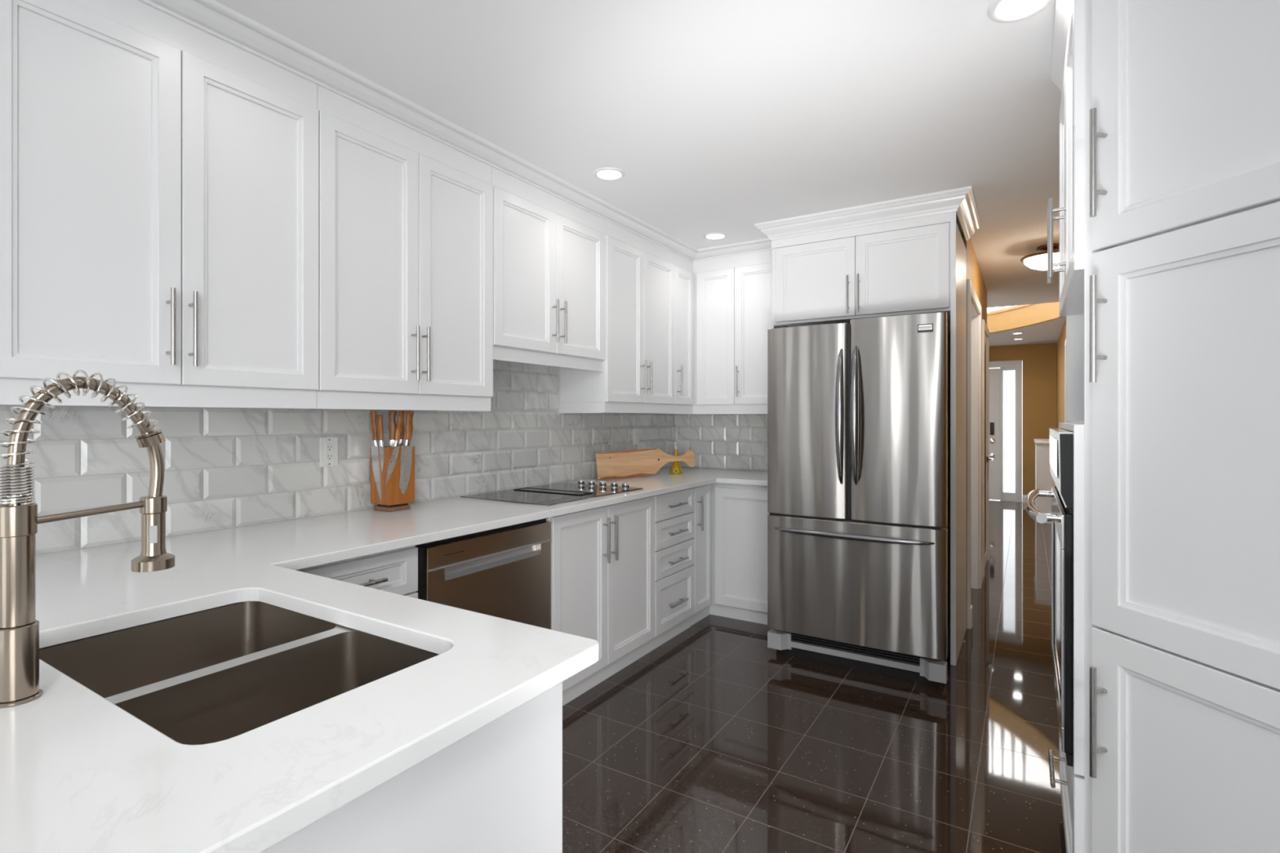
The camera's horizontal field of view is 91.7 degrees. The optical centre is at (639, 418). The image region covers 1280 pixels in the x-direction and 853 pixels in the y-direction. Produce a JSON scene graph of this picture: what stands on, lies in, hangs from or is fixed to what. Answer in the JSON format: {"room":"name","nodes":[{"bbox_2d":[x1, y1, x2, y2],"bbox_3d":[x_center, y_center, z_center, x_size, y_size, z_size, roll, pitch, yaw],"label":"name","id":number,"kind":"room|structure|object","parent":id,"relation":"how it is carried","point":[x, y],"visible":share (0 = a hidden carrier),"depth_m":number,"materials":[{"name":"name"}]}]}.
{"room":"kitchen","nodes":[
{"label":"kitchen","id":0,"kind":"room"},
{"bbox_2d":[0,404,662,413],"bbox_3d":[-1.896,0.060,1.552,0.120,2.480,8.230,0,0,32],"label":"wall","id":1,"kind":"structure","parent":0,"point":[0,405],"depth_m":2.16,"materials":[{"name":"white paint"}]},
{"bbox_2d":[0,0,319,408],"bbox_3d":[-1.419,-0.606,1.830,0.396,1.147,0.799,0,0,32],"label":"upper cabinet","id":2,"kind":"object","parent":1,"relation":"attached to","point":[159,175],"visible":1,"depth_m":1.69,"materials":[{"name":"white paint"}]},
{"bbox_2d":[0,360,767,555],"bbox_3d":[-0.394,0.033,2.754,1.160,0.705,4.360,0,0,32],"label":"tile backsplash","id":3,"kind":"structure","parent":1,"relation":"attached to","point":[224,468],"depth_m":2.39,"materials":[{"name":"grey tile"}]},
{"bbox_2d":[320,437,337,466],"bbox_3d":[-1.236,0.134,2.472,0.009,0.116,0.074,0,0,32],"label":"wall outlet","id":4,"kind":"object","parent":3,"relation":"attached to","point":[328,446],"visible":1,"depth_m":2.47,"materials":[{"name":"white plastic"}]},
{"bbox_2d":[325,443,333,460],"bbox_3d":[-1.234,0.134,2.470,0.003,0.068,0.034,0,0,32],"label":"receptacle","id":5,"kind":"object","parent":4,"relation":"attached to","point":[329,446],"depth_m":2.47,"materials":[{"name":"grey plastic"}]},
{"bbox_2d":[633,428,639,444],"bbox_3d":[-0.026,0.130,4.416,0.009,0.116,0.074,0,0,32],"label":"wall outlet","id":6,"kind":"object","parent":3,"relation":"attached to","point":[636,431],"visible":1,"depth_m":4.41,"materials":[{"name":"white plastic"}]},
{"bbox_2d":[635,431,638,441],"bbox_3d":[-0.023,0.130,4.414,0.003,0.068,0.034,0,0,32],"label":"receptacle","id":7,"kind":"object","parent":6,"relation":"attached to","point":[636,433],"depth_m":4.41,"materials":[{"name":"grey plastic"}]},
{"bbox_2d":[316,84,493,412],"bbox_3d":[-0.996,-0.605,2.510,0.396,1.149,0.800,0,0,32],"label":"upper cabinet","id":8,"kind":"object","parent":1,"relation":"attached to","point":[406,215],"visible":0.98,"depth_m":2.37,"materials":[{"name":"white paint"}]},
{"bbox_2d":[491,166,604,371],"bbox_3d":[-0.552,-0.722,3.224,0.396,0.914,0.877,0,0,32],"label":"upper cabinet","id":9,"kind":"object","parent":1,"relation":"attached to","point":[548,251],"visible":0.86,"depth_m":3.09,"materials":[{"name":"white paint"}]},
{"bbox_2d":[558,220,675,413],"bbox_3d":[-0.106,-0.605,3.939,0.396,1.149,0.804,0,0,32],"label":"upper cabinet","id":10,"kind":"object","parent":1,"relation":"attached to","point":[637,375],"visible":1,"depth_m":3.77,"materials":[{"name":"white paint"}]},
{"bbox_2d":[215,0,1061,307],"bbox_3d":[0.809,-1.240,1.734,4.520,0.120,11.400,0,0,32],"label":"ceiling","id":11,"kind":"structure","parent":0,"point":[727,117],"depth_m":2.25,"materials":[{"name":"white paint"}]},
{"bbox_2d":[137,0,772,261],"bbox_3d":[-0.386,-1.152,2.555,0.705,0.056,4.030,0,0,32],"label":"trim","id":12,"kind":"structure","parent":11,"relation":"attached to","point":[212,17],"depth_m":2.30,"materials":[{"name":"white paint"}]},
{"bbox_2d":[592,167,625,181],"bbox_3d":[-0.148,-1.177,3.001,0.156,0.006,0.156,0,0,32],"label":"recessed light","id":13,"kind":"object","parent":11,"relation":"in","point":[609,174],"visible":1,"depth_m":3.00,"materials":[{"name":"white paint"}]},
{"bbox_2d":[702,232,727,239],"bbox_3d":[0.487,-1.177,4.021,0.156,0.006,0.156,0,0,32],"label":"recessed light","id":14,"kind":"object","parent":11,"relation":"in","point":[710,236],"visible":1,"depth_m":4.02,"materials":[{"name":"white paint"}]},
{"bbox_2d":[987,0,1054,22],"bbox_3d":[1.084,-1.177,1.764,0.170,0.006,0.170,0,0,32],"label":"recessed light","id":15,"kind":"object","parent":11,"relation":"in","point":[999,11],"visible":1,"depth_m":1.79,"materials":[{"name":"white paint"}]},
{"bbox_2d":[1020,243,1058,270],"bbox_3d":[2.806,-1.091,4.261,0.340,0.179,0.340,0,0,32],"label":"flush ceiling light","id":16,"kind":"object","parent":11,"relation":"attached to","point":[1038,260],"visible":0.5,"depth_m":4.21,"materials":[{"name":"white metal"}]},
{"bbox_2d":[562,499,1066,852],"bbox_3d":[0.983,1.350,3.982,6.600,0.100,15.400,0,0,32],"label":"floor","id":17,"kind":"structure","parent":0,"point":[714,740],"depth_m":2.47,"materials":[{"name":"tile"}]},
{"bbox_2d":[296,545,417,598],"bbox_3d":[-1.147,0.858,2.018,0.657,0.884,0.573,0,0,32],"label":"base cabinet","id":18,"kind":"object","parent":17,"relation":"on","point":[395,571],"visible":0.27,"depth_m":1.99,"materials":[{"name":"white paint"}]},
{"bbox_2d":[261,681,562,852],"bbox_3d":[-1.060,0.858,1.152,1.721,0.884,0.876,0,0,32],"label":"base cabinet","id":19,"kind":"object","parent":17,"relation":"on","point":[497,788],"visible":0.06,"depth_m":0.86,"materials":[{"name":"white paint"}]},
{"bbox_2d":[0,467,767,852],"bbox_3d":[-0.153,0.400,2.582,1.748,0.030,4.382,0,0,32],"label":"countertop","id":20,"kind":"structure","parent":19,"relation":"on","point":[80,773],"depth_m":0.86,"materials":[{"name":"white stone"}]},
{"bbox_2d":[0,369,175,707],"bbox_3d":[-0.826,0.157,0.927,0.090,0.456,0.210,0,0,32],"label":"faucet","id":21,"kind":"object","parent":20,"relation":"on","point":[20,520],"visible":1,"depth_m":0.85,"materials":[{"name":"silver metal"}]},
{"bbox_2d":[39,600,439,745],"bbox_3d":[-0.703,0.522,1.074,0.748,0.206,0.454,0,0,32],"label":"sink","id":22,"kind":"object","parent":20,"relation":"in","point":[223,673],"visible":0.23,"depth_m":1.18,"materials":[{"name":"silver metal"}]},
{"bbox_2d":[370,445,414,511],"bbox_3d":[-1.041,0.252,2.618,0.125,0.266,0.125,0,0,32],"label":"knife block","id":23,"kind":"object","parent":20,"relation":"on","point":[393,500],"visible":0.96,"depth_m":2.57,"materials":[{"name":"orange wood"}]},
{"bbox_2d":[370,410,381,501],"bbox_3d":[-1.094,0.157,2.573,0.067,0.376,0.020,0,0,32],"label":"kitchen knife","id":24,"kind":"object","parent":23,"relation":"in","point":[375,449],"visible":1,"depth_m":2.57,"materials":[{"name":"silver metal"}]},
{"bbox_2d":[377,414,384,472],"bbox_3d":[-1.065,0.104,2.555,0.036,0.239,0.020,0,0,32],"label":"kitchen knife","id":25,"kind":"object","parent":23,"relation":"in","point":[380,417],"visible":1,"depth_m":2.55,"materials":[{"name":"silver metal"}]},
{"bbox_2d":[388,410,397,446],"bbox_3d":[-1.020,0.042,2.564,0.034,0.148,0.020,0,0,-20],"label":"kitchen knife","id":26,"kind":"object","parent":23,"relation":"in","point":[392,414],"visible":1,"depth_m":2.56,"materials":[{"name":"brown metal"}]},
{"bbox_2d":[386,414,404,484],"bbox_3d":[-1.004,0.129,2.551,0.020,0.285,0.082,0,0,32],"label":"kitchen knife","id":27,"kind":"object","parent":23,"relation":"in","point":[394,454],"visible":1,"depth_m":2.55,"materials":[{"name":"grey metal"}]},
{"bbox_2d":[398,410,404,445],"bbox_3d":[-1.008,0.042,2.631,0.020,0.148,0.030,0,0,32],"label":"kitchen knife","id":28,"kind":"object","parent":23,"relation":"in","point":[400,412],"visible":0.68,"depth_m":2.62,"materials":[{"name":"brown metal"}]},
{"bbox_2d":[399,411,414,494],"bbox_3d":[-0.975,0.144,2.599,0.020,0.348,0.073,0,0,32],"label":"kitchen knife","id":29,"kind":"object","parent":23,"relation":"in","point":[406,460],"visible":1,"depth_m":2.60,"materials":[{"name":"grey metal"}]},
{"bbox_2d":[458,479,644,506],"bbox_3d":[-0.426,0.365,3.188,0.562,0.039,0.790,0,0,32],"label":"cooktop","id":30,"kind":"object","parent":20,"relation":"in","point":[555,494],"visible":1,"depth_m":3.12,"materials":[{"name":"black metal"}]},
{"bbox_2d":[513,487,592,495],"bbox_3d":[-0.452,0.376,3.200,0.440,0.004,0.105,0,0,32],"label":"vent","id":31,"kind":"object","parent":30,"relation":"attached to","point":[526,489],"depth_m":3.17,"materials":[{"name":"black metal"}]},
{"bbox_2d":[607,440,610,452],"bbox_3d":[-0.202,0.262,4.066,0.069,0.245,0.069,0,0,32],"label":"oil bottle","id":32,"kind":"object","parent":20,"relation":"on","point":[609,442],"visible":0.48,"depth_m":4.06,"materials":[{"name":"clear glass"}]},
{"bbox_2d":[595,448,695,479],"bbox_3d":[0.058,0.292,4.128,0.821,0.182,0.049,0,0,-38],"label":"paddle board","id":33,"kind":"object","parent":20,"relation":"on","point":[641,462],"visible":1,"depth_m":4.04,"materials":[{"name":"brown wood"}]},
{"bbox_2d":[669,438,683,474],"bbox_3d":[0.251,0.262,4.320,0.096,0.245,0.096,0,0,32],"label":"oil bottle","id":34,"kind":"object","parent":20,"relation":"on","point":[676,468],"visible":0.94,"depth_m":4.30,"materials":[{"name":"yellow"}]},
{"bbox_2d":[415,518,551,629],"bbox_3d":[-0.817,0.860,2.560,0.608,0.880,0.687,0,0,32],"label":"dishwasher","id":35,"kind":"object","parent":17,"relation":"on","point":[504,572],"visible":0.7,"depth_m":2.42,"materials":[{"name":"silver"}]},
{"bbox_2d":[546,496,654,706],"bbox_3d":[-0.392,0.858,3.227,0.661,0.884,0.887,0,0,32],"label":"base cabinet","id":36,"kind":"object","parent":17,"relation":"on","point":[602,558],"visible":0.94,"depth_m":3.04,"materials":[{"name":"white paint"}]},
{"bbox_2d":[651,488,694,650],"bbox_3d":[-0.033,0.858,3.809,0.657,0.884,0.477,0,0,32],"label":"base cabinet","id":37,"kind":"object","parent":17,"relation":"on","point":[674,516],"visible":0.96,"depth_m":3.64,"materials":[{"name":"white paint"}]},
{"bbox_2d":[690,483,768,626],"bbox_3d":[0.516,0.858,4.252,1.119,0.884,0.853,0,0,32],"label":"base cabinet","id":38,"kind":"object","parent":17,"relation":"on","point":[731,538],"visible":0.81,"depth_m":3.99,"materials":[{"name":"white paint"}]},
{"bbox_2d":[767,311,950,686],"bbox_3d":[1.295,0.397,3.532,0.885,1.806,0.974,0,0,32],"label":"refrigerator","id":39,"kind":"object","parent":17,"relation":"on","point":[859,411],"visible":1,"depth_m":3.13,"materials":[{"name":"grey metal"}]},
{"bbox_2d":[754,186,981,666],"bbox_3d":[1.384,0.059,3.775,1.164,2.477,0.745,0,0,32],"label":"tall cabinet","id":40,"kind":"object","parent":17,"relation":"on","point":[908,255],"visible":0.98,"depth_m":3.48,"materials":[{"name":"white paint"}]},
{"bbox_2d":[1034,438,1056,523],"bbox_3d":[5.429,0.797,8.282,0.293,1.005,1.440,0,0,32],"label":"base cabinet","id":41,"kind":"object","parent":17,"relation":"on","point":[1044,481],"visible":0.42,"depth_m":7.72,"materials":[{"name":"white paint"}]},
{"bbox_2d":[1047,0,1115,852],"bbox_3d":[1.463,0.060,1.635,0.654,2.479,0.791,0,0,32],"label":"tall cabinet","id":42,"kind":"object","parent":17,"relation":"on","point":[1071,71],"visible":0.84,"depth_m":1.45,"materials":[{"name":"white paint"}]},
{"bbox_2d":[1023,427,1073,767],"bbox_3d":[1.412,0.431,1.667,0.650,0.794,0.732,0,0,32],"label":"wall oven","id":43,"kind":"object","parent":42,"relation":"in","point":[1061,441],"visible":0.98,"depth_m":1.49,"materials":[{"name":"silver metal"}]},
{"bbox_2d":[1089,0,1279,852],"bbox_3d":[1.165,0.060,1.092,0.587,2.479,0.439,0,0,32],"label":"pantry cabinet","id":44,"kind":"object","parent":17,"relation":"on","point":[1184,113],"visible":1,"depth_m":1.23,"materials":[{"name":"white paint"}]},
{"bbox_2d":[948,229,986,628],"bbox_3d":[2.565,0.060,4.829,0.120,2.480,2.290,0,0,32],"label":"wall","id":45,"kind":"structure","parent":0,"point":[973,270],"depth_m":4.74,"materials":[{"name":"beige paint"}]},
{"bbox_2d":[967,279,981,629],"bbox_3d":[2.279,0.220,4.344,0.147,2.160,1.135,0,0,32],"label":"door frame","id":46,"kind":"structure","parent":45,"relation":"attached to","point":[973,310],"depth_m":4.73,"materials":[{"name":"white paint"}]},
{"bbox_2d":[981,563,983,585],"bbox_3d":[2.717,1.242,4.946,0.015,0.115,0.330,0,0,32],"label":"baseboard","id":47,"kind":"structure","parent":45,"relation":"attached to","point":[982,566],"depth_m":4.94,"materials":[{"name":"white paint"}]},
{"bbox_2d":[982,319,989,577],"bbox_3d":[3.012,0.245,5.417,0.018,2.110,0.760,0,0,32],"label":"trim","id":48,"kind":"structure","parent":45,"relation":"attached to","point":[984,328],"depth_m":5.10,"materials":[{"name":"white paint"}]},
{"bbox_2d":[984,333,993,568],"bbox_3d":[3.029,0.277,5.406,0.071,2.027,0.614,0,0,32],"label":"door","id":49,"kind":"structure","parent":45,"relation":"in","point":[987,459],"depth_m":5.60,"materials":[{"name":"white paint"}]},
{"bbox_2d":[986,305,1016,312],"bbox_3d":[4.421,-2.440,8.397,2.610,2.520,3.970,0,0,32],"label":"wall","id":50,"kind":"structure","parent":0,"point":[996,308],"depth_m":9.81,"materials":[{"name":"white paint"}]},
{"bbox_2d":[989,342,1056,494],"bbox_3d":[5.430,0.080,10.019,2.370,2.440,0.150,0,0,32],"label":"wall","id":51,"kind":"structure","parent":0,"point":[1038,360],"depth_m":9.56,"materials":[{"name":"beige paint"}]},
{"bbox_2d":[989,368,999,500],"bbox_3d":[5.283,0.250,10.027,0.910,2.080,0.121,0,0,32],"label":"door","id":52,"kind":"structure","parent":51,"relation":"in","point":[994,373],"depth_m":9.84,"materials":[{"name":"white paint"}]},
{"bbox_2d":[989,360,1022,502],"bbox_3d":[5.392,0.200,10.000,1.285,2.200,0.122,0,0,32],"label":"trim","id":53,"kind":"structure","parent":51,"relation":"attached to","point":[1016,363],"depth_m":9.64,"materials":[{"name":"white paint"}]},
{"bbox_2d":[1002,367,1016,502],"bbox_3d":[5.797,0.250,9.761,0.191,2.100,0.060,0,0,32],"label":"window","id":54,"kind":"structure","parent":51,"relation":"in","point":[1006,496],"depth_m":9.73,"materials":[{"name":"white glass"}]},
{"bbox_2d":[1022,494,1035,502],"bbox_3d":[6.103,1.242,9.502,0.442,0.115,0.015,0,0,32],"label":"baseboard","id":55,"kind":"structure","parent":51,"relation":"attached to","point":[1024,496],"depth_m":9.60,"materials":[{"name":"white paint"}]},
{"bbox_2d":[986,302,1062,333],"bbox_3d":[4.446,-1.260,8.267,0.584,0.240,2.862,0,0,-22],"label":"wall","id":56,"kind":"structure","parent":0,"point":[1035,313],"depth_m":7.70,"materials":[{"name":"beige paint"}]},
{"bbox_2d":[986,304,1030,315],"bbox_3d":[4.451,-1.397,8.275,0.633,0.035,2.897,0,0,-22],"label":"trim","id":57,"kind":"structure","parent":56,"relation":"on","point":[1024,305],"depth_m":7.98,"materials":[{"name":"brown wood"}]},
{"bbox_2d":[989,316,1066,346],"bbox_3d":[4.659,-1.200,8.779,2.370,0.120,3.070,0,0,32],"label":"ceiling","id":58,"kind":"structure","parent":0,"point":[1046,332],"depth_m":8.52,"materials":[{"name":"white paint"}]},
{"bbox_2d":[1056,320,1066,428],"bbox_3d":[4.187,0.060,5.580,0.450,2.480,8.700,0,0,32],"label":"wall","id":59,"kind":"structure","parent":0,"point":[1060,342],"depth_m":8.22,"materials":[{"name":"beige paint"}]},
{"bbox_2d":[1064,339,1066,422],"bbox_3d":[4.530,0.215,6.574,0.018,2.170,0.990,0,0,32],"label":"trim","id":60,"kind":"structure","parent":59,"relation":"attached to","point":[1065,340],"depth_m":6.94,"materials":[{"name":"white paint"}]},
{"bbox_3d":[1.119,0.060,4.451,1.935,2.480,0.120,0,0,32],"label":"wall","id":61,"kind":"structure","parent":0,"visible":0},
{"bbox_2d":[672,249,773,413],"bbox_3d":[0.545,-0.605,4.372,1.044,1.149,0.618,0,0,32],"label":"upper cabinet","id":62,"kind":"object","parent":61,"relation":"attached to","point":[723,305],"visible":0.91,"depth_m":4.29,"materials":[{"name":"white paint"}]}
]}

